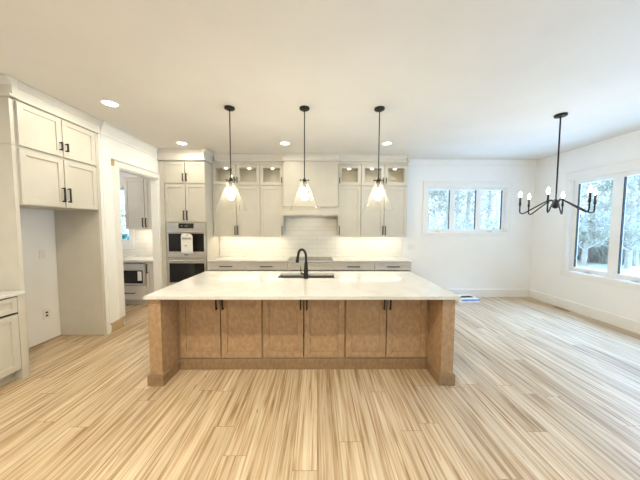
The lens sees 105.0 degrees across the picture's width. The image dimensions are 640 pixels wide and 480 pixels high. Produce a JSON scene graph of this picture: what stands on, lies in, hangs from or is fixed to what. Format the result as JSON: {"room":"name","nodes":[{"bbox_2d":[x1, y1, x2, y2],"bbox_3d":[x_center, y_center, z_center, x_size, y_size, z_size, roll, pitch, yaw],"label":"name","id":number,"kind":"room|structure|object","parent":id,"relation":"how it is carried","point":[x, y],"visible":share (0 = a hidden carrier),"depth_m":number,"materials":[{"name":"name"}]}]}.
{"room":"kitchen","nodes":[
{"label":"kitchen","id":0,"kind":"room"},
{"bbox_2d":[20,208,60,347],"bbox_3d":[-3.802,0.046,0.155,0.120,3.080,6.775,0,3,-1],"label":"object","id":1,"kind":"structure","parent":0,"point":[37,225],"depth_m":3.31,"materials":[{"name":"paint"}]},
{"bbox_2d":[39,250,45,258],"bbox_3d":[-3.769,0.190,3.331,0.007,0.115,0.072,0,3,-1],"label":"wall outlet","id":2,"kind":"object","parent":1,"relation":"attached to","point":[41,252],"visible":1,"depth_m":3.33,"materials":[{"name":"white plastic"}]},
{"bbox_2d":[43,308,50,319],"bbox_3d":[-3.772,1.021,3.388,0.007,0.130,0.090,0,3,-1],"label":"wall outlet","id":3,"kind":"object","parent":1,"relation":"attached to","point":[46,313],"visible":1,"depth_m":3.38,"materials":[{"name":"white plastic"}]},
{"bbox_2d":[97,126,157,333],"bbox_3d":[-3.208,-0.200,4.514,0.120,3.080,1.945,0,3,-1],"label":"wall","id":4,"kind":"structure","parent":0,"point":[111,148],"depth_m":3.69,"materials":[{"name":"paint"}]},
{"bbox_2d":[0,74,100,133],"bbox_3d":[-3.416,-1.558,2.925,0.690,0.187,1.064,0,3,-1],"label":"trim","id":5,"kind":"structure","parent":4,"relation":"attached to","point":[11,87],"depth_m":2.77,"materials":[{"name":"paint"}]},
{"bbox_2d":[29,335,103,348],"bbox_3d":[-3.457,1.413,3.119,0.632,0.015,0.922,0,3,-1],"label":"trim","id":6,"kind":"structure","parent":4,"relation":"attached to","point":[59,335],"depth_m":3.57,"materials":[{"name":"brown wood"}]},
{"bbox_2d":[100,134,110,332],"bbox_3d":[-3.131,-0.057,3.580,0.016,2.899,0.010,0,3,-1],"label":"trim","id":7,"kind":"structure","parent":4,"relation":"attached to","point":[100,134],"depth_m":3.57,"materials":[{"name":"paint"}]},
{"bbox_2d":[107,322,109,333],"bbox_3d":[-3.134,1.302,3.639,0.018,0.180,0.022,0,3,-1],"label":"baseboard","id":8,"kind":"structure","parent":4,"relation":"attached to","point":[108,323],"depth_m":3.63,"materials":[{"name":"paint"}]},
{"bbox_2d":[110,316,124,331],"bbox_3d":[-3.133,1.300,3.811,0.023,0.164,0.254,0,3,-1],"label":"trim","id":9,"kind":"structure","parent":4,"relation":"attached to","point":[119,323],"depth_m":3.80,"materials":[{"name":"brown wood"}]},
{"bbox_2d":[99,121,157,156],"bbox_3d":[-3.101,-1.631,4.075,0.075,0.169,1.180,0,3,-1],"label":"trim","id":10,"kind":"structure","parent":4,"relation":"attached to","point":[106,129],"depth_m":3.92,"materials":[{"name":"paint"}]},
{"bbox_2d":[110,158,162,324],"bbox_3d":[-3.186,0.044,4.297,0.164,2.616,1.102,0,3,-1],"label":"trim","id":11,"kind":"structure","parent":4,"relation":"attached to","point":[154,183],"depth_m":4.09,"materials":[{"name":"paint"}]},
{"bbox_2d":[0,0,639,160],"bbox_3d":[-0.286,-1.598,1.079,10.580,0.120,8.980,0,3,-1],"label":"ceiling","id":12,"kind":"structure","parent":0,"point":[452,79],"depth_m":2.32,"materials":[{"name":"paint"}]},
{"bbox_2d":[99,99,119,107],"bbox_3d":[-2.532,-1.646,2.960,0.196,0.009,0.196,0,3,-1],"label":"recessed light","id":13,"kind":"object","parent":12,"relation":"in","point":[106,102],"visible":1,"depth_m":2.96,"materials":[{"name":"paint"}]},
{"bbox_2d":[176,141,187,144],"bbox_3d":[-2.464,-1.727,4.384,0.196,0.009,0.196,0,3,-1],"label":"recessed light","id":14,"kind":"object","parent":12,"relation":"in","point":[177,142],"visible":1,"depth_m":4.38,"materials":[{"name":"paint"}]},
{"bbox_2d":[216,105,246,210],"bbox_3d":[-1.130,-1.014,3.097,0.388,1.277,0.388,0,3,-1],"label":"pendant light","id":15,"kind":"object","parent":12,"relation":"hanging from","point":[229,108],"visible":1,"depth_m":3.08,"materials":[{"name":"brown metal"}]},
{"bbox_2d":[226,177,235,187],"bbox_3d":[-1.131,-0.726,3.113,0.098,0.130,0.098,3,4,36],"label":"socket","id":16,"kind":"object","parent":15,"relation":"attached to","point":[230,179],"depth_m":3.10,"materials":[{"name":"brown metal"}]},
{"bbox_2d":[279,141,290,144],"bbox_3d":[-0.623,-1.720,4.366,0.196,0.009,0.196,0,3,-1],"label":"recessed light","id":17,"kind":"object","parent":12,"relation":"in","point":[281,142],"visible":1,"depth_m":4.36,"materials":[{"name":"paint"}]},
{"bbox_2d":[289,105,319,210],"bbox_3d":[-0.196,-1.012,3.100,0.388,1.277,0.388,0,3,-1],"label":"pendant light","id":18,"kind":"object","parent":12,"relation":"hanging from","point":[303,108],"visible":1,"depth_m":3.08,"materials":[{"name":"brown metal"}]},
{"bbox_2d":[300,178,308,187],"bbox_3d":[-0.197,-0.724,3.116,0.098,0.130,0.098,3,4,36],"label":"socket","id":19,"kind":"object","parent":18,"relation":"attached to","point":[304,180],"depth_m":3.10,"materials":[{"name":"brown metal"}]},
{"bbox_2d":[363,106,393,210],"bbox_3d":[0.743,-1.009,3.105,0.388,1.277,0.388,0,3,-1],"label":"pendant light","id":20,"kind":"object","parent":12,"relation":"hanging from","point":[379,109],"visible":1,"depth_m":3.09,"materials":[{"name":"brown metal"}]},
{"bbox_2d":[374,178,382,188],"bbox_3d":[0.742,-0.721,3.121,0.098,0.130,0.098,3,4,36],"label":"socket","id":21,"kind":"object","parent":20,"relation":"attached to","point":[378,180],"depth_m":3.11,"materials":[{"name":"brown metal"}]},
{"bbox_2d":[381,141,392,144],"bbox_3d":[1.187,-1.713,4.351,0.196,0.009,0.196,0,3,-1],"label":"recessed light","id":22,"kind":"object","parent":12,"relation":"in","point":[385,142],"visible":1,"depth_m":4.35,"materials":[{"name":"paint"}]},
{"bbox_2d":[519,112,596,214],"bbox_3d":[3.160,-0.998,3.260,0.730,1.300,0.798,0,3,-1],"label":"chandelier","id":23,"kind":"object","parent":12,"relation":"hanging from","point":[555,204],"visible":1,"depth_m":3.24,"materials":[{"name":"black metal"}]},
{"bbox_2d":[0,297,639,479],"bbox_3d":[-0.296,1.597,1.260,10.580,0.120,8.980,0,3,-1],"label":"floor","id":24,"kind":"structure","parent":0,"point":[540,391],"depth_m":2.12,"materials":[{"name":"brown wood"}]},
{"bbox_2d":[0,294,28,385],"bbox_3d":[-3.410,1.035,2.111,0.698,0.884,0.960,0,3,-1],"label":"base cabinet","id":25,"kind":"object","parent":24,"relation":"on","point":[13,341],"visible":1,"depth_m":2.49,"materials":[{"name":"paint"}]},
{"bbox_2d":[0,291,24,299],"bbox_3d":[-3.420,0.575,2.085,0.677,0.032,0.962,0,3,-1],"label":"countertop","id":26,"kind":"structure","parent":25,"relation":"on","point":[3,294],"depth_m":2.48,"materials":[{"name":"white stone"}]},
{"bbox_2d":[0,97,106,373],"bbox_3d":[-3.421,-0.022,3.038,0.688,2.889,1.000,0,3,-1],"label":"cabinet","id":27,"kind":"object","parent":24,"relation":"on","point":[48,161],"visible":0.99,"depth_m":3.01,"materials":[{"name":"paint"}]},
{"bbox_2d":[123,262,147,303],"bbox_3d":[-3.733,0.859,5.186,0.546,0.884,0.657,0,3,-1],"label":"base cabinet","id":28,"kind":"object","parent":24,"relation":"on","point":[134,294],"visible":0.3,"depth_m":4.92,"materials":[{"name":"paint"}]},
{"bbox_2d":[123,263,145,284],"bbox_3d":[-3.732,0.672,5.098,0.504,0.430,0.451,0,3,-1],"label":"microwave","id":29,"kind":"object","parent":28,"relation":"in","point":[134,273],"visible":0.57,"depth_m":4.88,"materials":[{"name":"metal"}]},
{"bbox_2d":[146,262,153,293],"bbox_3d":[-3.372,0.860,5.189,0.168,0.884,0.657,0,3,-1],"label":"base cabinet","id":30,"kind":"object","parent":24,"relation":"on","point":[149,265],"visible":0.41,"depth_m":4.90,"materials":[{"name":"paint"}]},
{"bbox_2d":[147,300,180,385],"bbox_3d":[-1.647,0.986,3.062,0.162,0.885,1.268,0,3,-1],"label":"island end panel","id":31,"kind":"object","parent":24,"relation":"on","point":[162,314],"depth_m":2.47,"materials":[{"name":"brown wood"}]},
{"bbox_2d":[158,161,219,287],"bbox_3d":[-2.700,-0.127,5.149,0.899,2.865,0.677,0,3,-1],"label":"tall cabinet","id":32,"kind":"object","parent":24,"relation":"on","point":[186,187],"visible":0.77,"depth_m":4.82,"materials":[{"name":"paint"}]},
{"bbox_2d":[157,148,213,164],"bbox_3d":[-2.667,-1.664,5.054,0.957,0.211,0.706,0,3,-1],"label":"trim","id":33,"kind":"structure","parent":32,"relation":"attached to","point":[163,154],"depth_m":4.75,"materials":[{"name":"paint"}]},
{"bbox_2d":[167,223,206,285],"bbox_3d":[-2.642,0.295,5.127,0.752,1.297,0.652,0,3,-1],"label":"double wall oven","id":34,"kind":"object","parent":32,"relation":"in","point":[186,242],"visible":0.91,"depth_m":4.85,"materials":[{"name":"metal"}]},
{"bbox_2d":[179,300,262,369],"bbox_3d":[-1.106,0.981,3.189,0.919,0.885,1.007,0,3,-1],"label":"base cabinet","id":35,"kind":"object","parent":24,"relation":"on","point":[214,334],"visible":0.58,"depth_m":2.73,"materials":[{"name":"brown wood"}]},
{"bbox_2d":[143,271,460,299],"bbox_3d":[-0.172,0.530,3.061,3.101,0.032,1.326,0,3,-1],"label":"countertop","id":36,"kind":"structure","parent":35,"relation":"on","point":[207,285],"depth_m":2.74,"materials":[{"name":"white stone"}]},
{"bbox_2d":[296,248,307,278],"bbox_3d":[-0.246,0.306,3.235,0.211,0.394,0.080,2,4,33],"label":"faucet","id":37,"kind":"object","parent":36,"relation":"on","point":[305,273],"visible":1,"depth_m":3.19,"materials":[{"name":"black metal"}]},
{"bbox_2d":[280,275,333,277],"bbox_3d":[-0.183,0.641,3.419,0.772,0.226,0.337,0,3,-1],"label":"sink","id":38,"kind":"object","parent":36,"relation":"in","point":[281,276],"visible":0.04,"depth_m":3.58,"materials":[{"name":"metal"}]},
{"bbox_2d":[208,262,245,270],"bbox_3d":[-1.871,0.864,5.204,0.754,0.884,0.657,0,3,-1],"label":"base cabinet","id":39,"kind":"object","parent":24,"relation":"on","point":[212,266],"visible":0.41,"depth_m":4.90,"materials":[{"name":"paint"}]},
{"bbox_2d":[207,256,412,261],"bbox_3d":[-0.191,0.408,5.213,4.111,0.032,0.651,0,3,-1],"label":"countertop","id":40,"kind":"structure","parent":39,"relation":"on","point":[221,258],"depth_m":5.03,"materials":[{"name":"white stone"}]},
{"bbox_2d":[288,257,332,259],"bbox_3d":[-0.197,0.390,5.159,0.920,0.007,0.510,0,3,-1],"label":"cooktop","id":41,"kind":"object","parent":40,"relation":"in","point":[290,258],"visible":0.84,"depth_m":5.15,"materials":[{"name":"silver glass"}]},
{"bbox_2d":[246,262,287,270],"bbox_3d":[-1.073,0.867,5.211,0.838,0.884,0.657,0,3,-1],"label":"base cabinet","id":42,"kind":"object","parent":24,"relation":"on","point":[250,266],"visible":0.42,"depth_m":4.91,"materials":[{"name":"paint"}]},
{"bbox_2d":[263,275,344,368],"bbox_3d":[-0.185,0.983,3.198,0.919,0.885,1.007,0,3,-1],"label":"base cabinet","id":43,"kind":"object","parent":24,"relation":"on","point":[297,334],"visible":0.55,"depth_m":2.74,"materials":[{"name":"brown wood"}]},
{"bbox_2d":[288,262,331,270],"bbox_3d":[-0.204,0.869,5.219,0.897,0.884,0.657,0,3,-1],"label":"base cabinet","id":44,"kind":"object","parent":24,"relation":"on","point":[292,266],"visible":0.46,"depth_m":4.92,"materials":[{"name":"paint"}]},
{"bbox_2d":[332,262,373,271],"bbox_3d":[0.667,0.871,5.228,0.840,0.884,0.657,0,3,-1],"label":"base cabinet","id":45,"kind":"object","parent":24,"relation":"on","point":[336,266],"visible":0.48,"depth_m":4.92,"materials":[{"name":"paint"}]},
{"bbox_2d":[345,300,426,368],"bbox_3d":[0.736,0.986,3.207,0.919,0.885,1.007,0,3,-1],"label":"base cabinet","id":46,"kind":"object","parent":24,"relation":"on","point":[379,334],"visible":0.6,"depth_m":2.75,"materials":[{"name":"brown wood"}]},
{"bbox_2d":[374,262,410,271],"bbox_3d":[1.460,0.874,5.235,0.742,0.884,0.657,0,3,-1],"label":"base cabinet","id":47,"kind":"object","parent":24,"relation":"on","point":[378,266],"visible":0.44,"depth_m":4.93,"materials":[{"name":"paint"}]},
{"bbox_2d":[426,300,454,385],"bbox_3d":[1.281,0.994,3.089,0.163,0.885,1.268,0,3,-1],"label":"island end panel","id":48,"kind":"object","parent":24,"relation":"on","point":[439,364],"depth_m":2.49,"materials":[{"name":"brown wood"}]},
{"bbox_2d":[455,294,479,302],"bbox_3d":[3.146,1.275,5.350,0.460,0.080,0.342,0,3,-4],"label":"flat box","id":49,"kind":"object","parent":24,"relation":"on","point":[472,299],"visible":0.58,"depth_m":5.19,"materials":[{"name":"cardboard"}]},
{"bbox_2d":[552,306,571,311],"bbox_3d":[4.731,1.349,4.809,0.110,0.005,0.300,0,3,-1],"label":"floor vent","id":50,"kind":"object","parent":24,"relation":"in","point":[557,307],"visible":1,"depth_m":4.80,"materials":[{"name":"brown wood"}]},
{"bbox_3d":[-4.462,0.857,5.179,0.898,0.884,0.657,0,3,-1],"label":"base cabinet","id":51,"kind":"object","parent":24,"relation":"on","visible":0},
{"bbox_2d":[123,256,152,261],"bbox_3d":[-4.100,0.397,5.176,1.641,0.032,0.651,0,3,-1],"label":"countertop","id":52,"kind":"structure","parent":51,"relation":"on","point":[125,258],"depth_m":5.04,"materials":[{"name":"white stone"}]},
{"bbox_2d":[119,162,535,288],"bbox_3d":[-0.333,-0.251,5.577,10.580,3.080,0.150,0,3,-1],"label":"wall","id":53,"kind":"structure","parent":0,"point":[446,262],"depth_m":5.54,"materials":[{"name":"paint"}]},
{"bbox_2d":[120,181,133,247],"bbox_3d":[-4.656,-0.563,5.506,1.024,1.454,0.174,0,3,-1],"label":"window","id":54,"kind":"structure","parent":53,"relation":"in","point":[129,243],"depth_m":5.47,"materials":[{"name":"paint"}]},
{"bbox_2d":[123,177,151,228],"bbox_3d":[-3.678,-0.775,5.261,0.800,1.084,0.355,0,3,-1],"label":"wall cabinet","id":55,"kind":"object","parent":53,"relation":"attached to","point":[137,190],"visible":0.66,"depth_m":5.13,"materials":[{"name":"paint"}]},
{"bbox_2d":[123,229,152,255],"bbox_3d":[-4.393,0.021,5.484,2.200,0.679,0.009,0,3,-1],"label":"tile","id":56,"kind":"structure","parent":53,"relation":"attached to","point":[143,237],"depth_m":5.49,"materials":[{"name":"white tile"}]},
{"bbox_2d":[212,161,260,236],"bbox_3d":[-1.752,-0.861,5.274,0.987,1.563,0.355,0,3,-1],"label":"upper cabinet","id":57,"kind":"object","parent":53,"relation":"attached to","point":[231,218],"visible":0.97,"depth_m":5.15,"materials":[{"name":"paint"}]},
{"bbox_2d":[260,161,285,236],"bbox_3d":[-1.012,-0.859,5.281,0.488,1.563,0.355,0,3,-1],"label":"upper cabinet","id":58,"kind":"object","parent":53,"relation":"attached to","point":[273,224],"visible":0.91,"depth_m":5.16,"materials":[{"name":"paint"}]},
{"bbox_2d":[283,161,337,215],"bbox_3d":[-0.194,-1.063,5.219,1.142,1.124,0.475,0,3,-1],"label":"range hood","id":59,"kind":"object","parent":53,"relation":"attached to","point":[322,176],"visible":1,"depth_m":5.06,"materials":[{"name":"paint"}]},
{"bbox_2d":[213,153,411,162],"bbox_3d":[-0.145,-1.698,5.199,4.080,0.144,0.461,0,3,-1],"label":"trim","id":60,"kind":"structure","parent":53,"relation":"attached to","point":[282,157],"depth_m":5.06,"materials":[{"name":"paint"}]},
{"bbox_2d":[337,162,360,236],"bbox_3d":[0.619,-0.855,5.297,0.481,1.563,0.355,0,3,-1],"label":"upper cabinet","id":61,"kind":"object","parent":53,"relation":"attached to","point":[349,173],"visible":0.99,"depth_m":5.18,"materials":[{"name":"paint"}]},
{"bbox_2d":[360,162,407,236],"bbox_3d":[1.351,-0.853,5.304,0.978,1.563,0.355,0,3,-1],"label":"upper cabinet","id":62,"kind":"object","parent":53,"relation":"attached to","point":[378,218],"visible":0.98,"depth_m":5.18,"materials":[{"name":"paint"}]},
{"bbox_2d":[407,244,414,249],"bbox_3d":[2.062,0.156,5.553,0.170,0.118,0.008,0,3,-1],"label":"light switch","id":63,"kind":"object","parent":53,"relation":"attached to","point":[409,246],"visible":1,"depth_m":5.55,"materials":[{"name":"white plastic"}]},
{"bbox_2d":[422,181,512,236],"bbox_3d":[3.301,-0.694,5.574,2.020,1.229,0.174,0,3,-1],"label":"window","id":64,"kind":"structure","parent":53,"relation":"in","point":[506,188],"depth_m":5.55,"materials":[{"name":"paint"}]},
{"bbox_2d":[437,190,438,228],"bbox_3d":[2.702,-0.686,5.620,0.483,0.895,0.006,0,3,-1],"label":"grille","id":65,"kind":"object","parent":64,"relation":"attached to","point":[438,190],"depth_m":5.61,"materials":[{"name":"plastic"}]},
{"bbox_2d":[463,190,464,228],"bbox_3d":[3.300,-0.685,5.625,0.483,0.895,0.006,0,3,-1],"label":"grille","id":66,"kind":"object","parent":64,"relation":"attached to","point":[464,190],"depth_m":5.62,"materials":[{"name":"plastic"}]},
{"bbox_2d":[481,191,499,228],"bbox_3d":[3.899,-0.683,5.631,0.483,0.895,0.006,0,3,-1],"label":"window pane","id":67,"kind":"object","parent":64,"relation":"attached to","point":[481,191],"depth_m":5.63,"materials":[{"name":"glass"}]},
{"bbox_2d":[408,159,535,165],"bbox_3d":[3.308,-1.710,5.427,2.910,0.124,0.070,0,3,-1],"label":"trim","id":68,"kind":"structure","parent":53,"relation":"attached to","point":[414,162],"depth_m":5.43,"materials":[{"name":"paint"}]},
{"bbox_2d":[447,289,528,296],"bbox_3d":[3.331,1.211,5.620,2.925,0.180,0.018,0,3,-1],"label":"baseboard","id":69,"kind":"structure","parent":53,"relation":"attached to","point":[474,292],"depth_m":5.62,"materials":[{"name":"paint"}]},
{"bbox_2d":[530,130,639,321],"bbox_3d":[4.929,0.015,1.209,0.140,3.080,8.720,0,3,-1],"label":"wall","id":70,"kind":"structure","parent":0,"point":[545,277],"depth_m":4.85,"materials":[{"name":"paint"}]},
{"bbox_2d":[529,289,639,333],"bbox_3d":[4.821,1.316,3.861,0.018,0.180,3.569,0,3,-1],"label":"baseboard","id":71,"kind":"structure","parent":70,"relation":"attached to","point":[616,320],"depth_m":4.36,"materials":[{"name":"paint"}]},
{"bbox_2d":[560,158,639,290],"bbox_3d":[4.888,-0.233,3.719,0.174,2.009,2.294,0,3,-1],"label":"window","id":72,"kind":"structure","parent":70,"relation":"in","point":[619,172],"depth_m":4.16,"materials":[{"name":"paint"}]},
{"label":"outside","id":73,"kind":"structure","parent":0,"visible":0},
{"bbox_2d":[122,209,629,238],"bbox_3d":[9.347,-1.901,28.438,96.592,4.850,43.788,1,3,19],"label":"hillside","id":74,"kind":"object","parent":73,"point":[583,214],"visible":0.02,"depth_m":35.48,"materials":[{"name":"white snow"}]},
{"bbox_2d":[581,176,637,249],"bbox_3d":[20.518,-4.657,18.119,5.101,10.790,6.204,0,3,-6],"label":"bare tree","id":75,"kind":"object","parent":74,"relation":"on","point":[632,176],"visible":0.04,"depth_m":18.10,"materials":[{"name":"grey plant"}]},
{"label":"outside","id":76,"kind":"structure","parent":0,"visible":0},
{"bbox_2d":[577,258,639,276],"bbox_3d":[9.805,1.022,20.183,100.000,0.150,100.000,0,3,-1],"label":"lawn","id":77,"kind":"structure","parent":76,"point":[635,271],"depth_m":12.47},
{"bbox_2d":[121,196,128,234],"bbox_3d":[-12.075,-4.077,13.452,6.603,10.779,6.235,-3,4,-41],"label":"bare tree","id":78,"kind":"object","parent":77,"relation":"on","point":[122,205],"visible":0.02,"depth_m":13.88,"materials":[{"name":"grey plant"}]},
{"bbox_2d":[122,234,128,239],"bbox_3d":[-9.023,0.528,10.923,2.296,1.771,2.262,0,3,-1],"label":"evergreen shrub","id":79,"kind":"object","parent":77,"relation":"on","point":[124,236],"visible":0.04,"depth_m":10.97,"materials":[{"name":"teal plant"}]},
{"bbox_2d":[429,212,462,228],"bbox_3d":[6.027,-0.147,13.504,4.922,2.959,5.150,-1,4,-23],"label":"bush","id":80,"kind":"object","parent":77,"relation":"on","point":[436,212],"visible":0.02,"depth_m":13.02,"materials":[{"name":"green plant"}]},
{"bbox_2d":[428,190,484,228],"bbox_3d":[7.716,-4.246,17.270,6.624,10.813,6.254,-1,3,-22],"label":"bare tree","id":81,"kind":"object","parent":77,"relation":"on","point":[441,195],"visible":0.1,"depth_m":17.16,"materials":[{"name":"grey plant"}]},
{"bbox_2d":[429,190,494,228],"bbox_3d":[9.418,-2.611,17.049,6.079,7.568,5.019,-2,4,-33],"label":"bare tree","id":82,"kind":"object","parent":77,"relation":"on","point":[432,191],"visible":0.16,"depth_m":16.57,"materials":[{"name":"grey plant"}]},
{"bbox_2d":[429,190,494,228],"bbox_3d":[8.817,-4.657,16.558,6.736,11.715,5.539,2,4,29],"label":"bare tree","id":83,"kind":"object","parent":77,"relation":"on","point":[447,194],"visible":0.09,"depth_m":16.30,"materials":[{"name":"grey plant"}]},
{"bbox_2d":[428,190,498,228],"bbox_3d":[9.698,-6.311,16.377,6.654,15.032,7.050,-2,4,-36],"label":"bare tree","id":84,"kind":"object","parent":77,"relation":"on","point":[467,209],"visible":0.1,"depth_m":16.09,"materials":[{"name":"grey plant"}]},
{"bbox_2d":[428,203,499,228],"bbox_3d":[7.253,-0.250,13.083,5.672,3.220,5.661,-2,4,-34],"label":"bush","id":85,"kind":"object","parent":77,"relation":"on","point":[439,226],"visible":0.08,"depth_m":12.54,"materials":[{"name":"grey plant"}]},
{"bbox_2d":[429,208,498,228],"bbox_3d":[8.703,-0.251,14.174,5.412,3.110,5.173,-2,4,-37],"label":"bush","id":86,"kind":"object","parent":77,"relation":"on","point":[495,208],"visible":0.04,"depth_m":13.38,"materials":[{"name":"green plant"}]},
{"bbox_2d":[430,217,498,228],"bbox_3d":[8.872,-0.065,12.705,4.530,2.904,5.070,0,3,-12],"label":"bush","id":87,"kind":"object","parent":77,"relation":"on","point":[481,217],"visible":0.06,"depth_m":13.49,"materials":[{"name":"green plant"}]},
{"bbox_2d":[457,191,499,227],"bbox_3d":[10.218,-3.754,13.499,4.853,10.264,5.902,0,3,5],"label":"bare tree","id":88,"kind":"object","parent":77,"relation":"on","point":[497,206],"visible":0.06,"depth_m":13.65,"materials":[{"name":"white plant"}]},
{"bbox_2d":[459,191,500,228],"bbox_3d":[12.859,-4.374,17.983,6.753,11.023,6.376,3,4,43],"label":"bare tree","id":89,"kind":"object","parent":77,"relation":"on","point":[461,194],"visible":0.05,"depth_m":18.15,"materials":[{"name":"grey plant"}]},
{"bbox_2d":[577,207,627,262],"bbox_3d":[15.712,-0.319,14.285,5.774,3.278,5.763,1,3,16],"label":"bush","id":90,"kind":"object","parent":77,"relation":"on","point":[590,252],"visible":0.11,"depth_m":14.10,"materials":[{"name":"grey plant"}]},
{"bbox_2d":[579,221,627,263],"bbox_3d":[16.445,0.062,13.845,4.007,2.569,4.486,2,4,27],"label":"bush","id":91,"kind":"object","parent":77,"relation":"on","point":[604,247],"visible":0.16,"depth_m":13.90,"materials":[{"name":"green plant"}]},
{"bbox_2d":[582,225,628,261],"bbox_3d":[16.511,0.140,14.638,4.040,2.321,3.861,-3,4,-42],"label":"bush","id":92,"kind":"object","parent":77,"relation":"on","point":[628,225],"visible":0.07,"depth_m":14.47,"materials":[{"name":"green plant"}]},
{"bbox_2d":[577,218,635,255],"bbox_3d":[15.465,-0.307,15.214,4.910,3.148,5.496,-3,5,-44],"label":"bush","id":93,"kind":"object","parent":77,"relation":"on","point":[579,249],"visible":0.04,"depth_m":14.47,"materials":[{"name":"green plant"}]},
{"bbox_2d":[580,179,636,230],"bbox_3d":[19.018,-4.464,16.099,7.019,11.457,6.627,0,3,0],"label":"bare tree","id":94,"kind":"object","parent":77,"relation":"on","point":[588,185],"visible":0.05,"depth_m":16.01,"materials":[{"name":"grey plant"}]},
{"bbox_2d":[578,175,639,264],"bbox_3d":[14.506,-2.505,12.851,6.318,7.866,5.216,3,4,36],"label":"bare tree","id":95,"kind":"object","parent":77,"relation":"on","point":[586,246],"visible":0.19,"depth_m":12.70,"materials":[{"name":"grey plant"}]},
{"bbox_2d":[579,175,639,268],"bbox_3d":[15.658,-2.544,12.103,6.454,8.035,5.328,-1,3,-16],"label":"bare tree","id":96,"kind":"object","parent":77,"relation":"on","point":[631,246],"visible":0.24,"depth_m":12.07,"materials":[{"name":"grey plant"}]},
{"bbox_2d":[579,178,639,245],"bbox_3d":[14.548,-4.518,12.275,5.288,11.947,5.603,-2,4,-37],"label":"bare tree","id":97,"kind":"object","parent":77,"relation":"on","point":[627,196],"visible":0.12,"depth_m":11.88,"materials":[{"name":"grey plant"}]},
{"bbox_2d":[581,178,639,265],"bbox_3d":[16.521,-3.961,12.559,6.226,10.826,5.119,3,4,36],"label":"bare tree","id":98,"kind":"object","parent":77,"relation":"on","point":[635,257],"visible":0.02,"depth_m":12.96,"materials":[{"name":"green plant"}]},
{"bbox_2d":[589,229,639,263],"bbox_3d":[16.224,0.263,13.562,3.855,2.193,3.863,3,4,36],"label":"bush","id":99,"kind":"object","parent":77,"relation":"on","point":[606,255],"visible":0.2,"depth_m":13.68,"materials":[{"name":"grey plant"}]},
{"bbox_2d":[591,214,639,263],"bbox_3d":[16.635,-0.106,13.909,4.525,2.901,5.066,3,4,38],"label":"bush","id":100,"kind":"object","parent":77,"relation":"on","point":[623,259],"visible":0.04,"depth_m":13.46,"materials":[{"name":"green plant"}]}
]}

